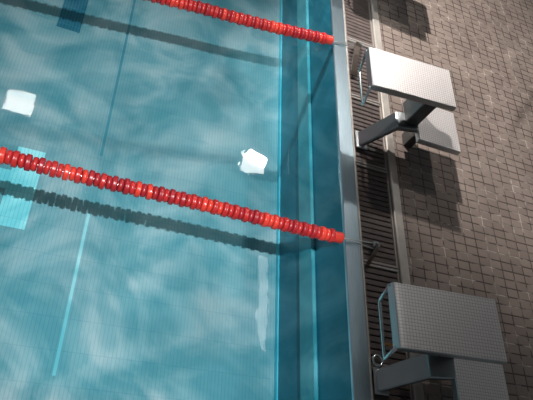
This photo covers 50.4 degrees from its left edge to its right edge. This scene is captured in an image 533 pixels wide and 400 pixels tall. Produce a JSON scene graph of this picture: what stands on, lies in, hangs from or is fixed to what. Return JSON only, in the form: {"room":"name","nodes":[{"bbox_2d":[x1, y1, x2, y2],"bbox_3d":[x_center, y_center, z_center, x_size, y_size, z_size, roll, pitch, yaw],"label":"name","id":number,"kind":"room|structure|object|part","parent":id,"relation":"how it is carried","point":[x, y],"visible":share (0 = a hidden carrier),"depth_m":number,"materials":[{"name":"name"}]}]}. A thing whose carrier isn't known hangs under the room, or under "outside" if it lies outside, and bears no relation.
{"room":"indoor swimming pool","nodes":[
{"label":"indoor swimming pool","id":0,"kind":"room"},
{"bbox_2d":[0,0,279,399],"bbox_3d":[-3.447,-1.528,5.994,7.850,0.001,15.000,14,56,-19],"label":"floor","id":1,"kind":"structure","parent":0,"point":[105,294],"depth_m":6.11,"materials":[{"name":"tile"}]},
{"bbox_2d":[278,0,351,399],"bbox_3d":[0.505,-0.981,6.716,0.120,1.488,15.000,14,56,-19],"label":"wall","id":2,"kind":"structure","parent":0,"point":[334,374],"depth_m":5.82,"materials":[{"name":"blue tile"}]},
{"bbox_2d":[274,0,281,399],"bbox_3d":[0.161,-0.660,7.252,0.015,0.070,15.000,14,56,-19],"label":"strip","id":3,"kind":"object","parent":2,"relation":"attached to","point":[276,343],"visible":1,"depth_m":6.59,"materials":[{"name":"teal tile"}]},
{"bbox_2d":[297,0,318,399],"bbox_3d":[0.448,-1.018,6.658,0.040,0.290,15.000,14,56,-19],"label":"ledge","id":4,"kind":"object","parent":2,"relation":"attached to","point":[307,277],"visible":1,"depth_m":5.84,"materials":[{"name":"blue tile"}]},
{"bbox_2d":[330,0,370,399],"bbox_3d":[0.810,-1.331,6.135,0.160,0.036,15.000,14,56,-19],"label":"rim","id":5,"kind":"object","parent":2,"relation":"attached to","point":[358,349],"visible":1,"depth_m":5.18,"materials":[{"name":"metal"}]},
{"bbox_2d":[361,150,405,397],"bbox_3d":[1.008,-1.211,6.320,0.440,0.050,15.000,14,56,-19],"label":"channel","id":6,"kind":"object","parent":2,"relation":"attached to","point":[366,150],"depth_m":4.93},
{"bbox_2d":[342,0,372,399],"bbox_3d":[0.870,-1.292,6.196,0.016,0.132,15.000,14,56,-19],"label":"lip","id":7,"kind":"structure","parent":6,"relation":"on","point":[342,0],"depth_m":5.21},
{"bbox_2d":[344,0,373,47],"bbox_3d":[1.092,-2.186,6.813,0.380,0.046,0.872,14,56,-19],"label":"drain grating","id":8,"kind":"object","parent":6,"relation":"on","point":[357,12],"visible":0.8,"depth_m":6.78,"materials":[{"name":"grey"}]},
{"bbox_2d":[347,38,380,104],"bbox_3d":[1.073,-1.441,6.354,0.380,0.046,0.862,14,56,-19],"label":"drain grating","id":9,"kind":"object","parent":6,"relation":"on","point":[373,96],"visible":0.44,"depth_m":6.26,"materials":[{"name":"grey"}]},
{"bbox_2d":[351,41,361,75],"bbox_3d":[1.001,-1.605,6.301,0.128,0.128,0.558,23,54,-13],"label":"strap","id":10,"kind":"object","parent":9,"relation":"on","point":[358,45],"visible":1,"depth_m":6.21,"materials":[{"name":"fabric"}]},
{"bbox_2d":[351,95,387,171],"bbox_3d":[1.053,-0.697,5.895,0.380,0.046,0.872,14,56,-19],"label":"drain grating","id":11,"kind":"object","parent":6,"relation":"on","point":[364,116],"visible":0.61,"depth_m":5.89,"materials":[{"name":"grey"}]},
{"bbox_2d":[356,163,398,269],"bbox_3d":[1.031,0.138,5.382,0.380,0.046,1.072,14,56,-19],"label":"drain grating","id":12,"kind":"object","parent":6,"relation":"on","point":[372,183],"visible":0.79,"depth_m":5.38,"materials":[{"name":"grey plastic"}]},
{"bbox_2d":[365,241,379,265],"bbox_3d":[0.962,0.478,5.064,0.082,0.068,0.282,29,53,-8],"label":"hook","id":13,"kind":"object","parent":12,"relation":"on","point":[376,245],"visible":0.99,"depth_m":5.04,"materials":[{"name":"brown metal"}]},
{"bbox_2d":[363,262,407,367],"bbox_3d":[1.009,0.989,4.858,0.380,0.046,0.912,14,56,-19],"label":"drain grating","id":14,"kind":"object","parent":6,"relation":"on","point":[374,270],"visible":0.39,"depth_m":4.85,"materials":[{"name":"grey plastic"}]},
{"bbox_2d":[372,354,384,366],"bbox_3d":[0.894,1.292,4.564,0.102,0.030,0.103,44,52,3],"label":"ring","id":15,"kind":"object","parent":14,"relation":"on","point":[374,355],"visible":1,"depth_m":4.56,"materials":[{"name":"silver metal"}]},
{"bbox_2d":[371,366,411,399],"bbox_3d":[0.989,1.772,4.375,0.380,0.046,0.912,14,56,-19],"label":"drain grating","id":16,"kind":"object","parent":6,"relation":"on","point":[396,392],"visible":0.32,"depth_m":4.53,"materials":[{"name":"grey plastic"}]},
{"bbox_2d":[377,0,532,399],"bbox_3d":[4.074,-0.499,7.347,6.000,0.120,15.000,14,56,-19],"label":"deck","id":17,"kind":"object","parent":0,"point":[467,216],"depth_m":6.25,"materials":[{"name":"tile"}]},
{"bbox_2d":[369,0,423,399],"bbox_3d":[1.282,-1.191,6.342,0.095,0.134,15.000,14,56,-19],"label":"rail","id":18,"kind":"object","parent":17,"relation":"attached to","point":[404,277],"visible":0.38,"depth_m":5.57,"materials":[{"name":"metal"}]},
{"bbox_2d":[355,47,460,154],"bbox_3d":[1.365,-0.860,5.545,1.316,0.900,0.515,14,56,-19],"label":"starting block","id":19,"kind":"object","parent":17,"relation":"on","point":[425,87],"visible":1,"depth_m":5.29,"materials":[{"name":"metal"}]},
{"bbox_3d":[0.960,-0.607,5.749,0.130,0.018,0.210,14,56,-19],"label":"foot plate","id":20,"kind":"part","parent":19,"relation":"part of","materials":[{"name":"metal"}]},
{"bbox_3d":[0.895,-1.114,5.170,0.093,0.261,0.477,14,56,-19],"label":"grip handle","id":21,"kind":"part","parent":19,"relation":"part of","materials":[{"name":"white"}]},
{"bbox_3d":[1.212,-0.700,5.687,0.504,0.404,0.213,6,59,-24],"label":"bent arm","id":22,"kind":"part","parent":19,"relation":"part of","materials":[{"name":"metal"}]},
{"bbox_3d":[1.558,-0.709,5.901,0.100,0.350,0.160,14,56,-19],"label":"step post","id":23,"kind":"part","parent":19,"relation":"part of","materials":[{"name":"white metal"}]},
{"bbox_2d":[373,282,508,399],"bbox_3d":[1.310,1.251,4.245,1.316,0.900,0.835,14,56,-19],"label":"starting block","id":24,"kind":"object","parent":17,"relation":"on","point":[457,337],"visible":1,"depth_m":4.00,"materials":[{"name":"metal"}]},
{"bbox_3d":[0.907,1.436,4.491,0.130,0.018,0.210,14,56,-19],"label":"foot plate","id":25,"kind":"part","parent":24,"relation":"part of","materials":[{"name":"metal"}]},
{"bbox_3d":[0.844,0.852,3.959,0.093,0.261,0.477,14,56,-19],"label":"grip handle","id":26,"kind":"part","parent":24,"relation":"part of","materials":[{"name":"white"}]},
{"bbox_3d":[1.159,1.343,4.429,0.504,0.404,0.213,6,59,-24],"label":"bent arm","id":27,"kind":"part","parent":24,"relation":"part of","materials":[{"name":"metal"}]},
{"label":"pool water","id":28,"kind":"object","parent":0,"visible":0},
{"bbox_2d":[0,147,374,248],"bbox_3d":[-0.892,-0.059,4.455,4.091,0.132,0.152,15,56,-19],"label":"lane rope","id":29,"kind":"object","parent":28,"relation":"on","point":[182,199],"visible":1,"depth_m":4.45,"materials":[{"name":"red plastic"}]},
{"bbox_2d":[142,0,354,46],"bbox_3d":[-0.815,-1.958,5.638,4.079,0.132,0.163,7,59,-23],"label":"lane rope","id":30,"kind":"object","parent":28,"relation":"on","point":[198,7],"visible":1,"depth_m":5.87,"materials":[{"name":"red plastic"}]}
]}

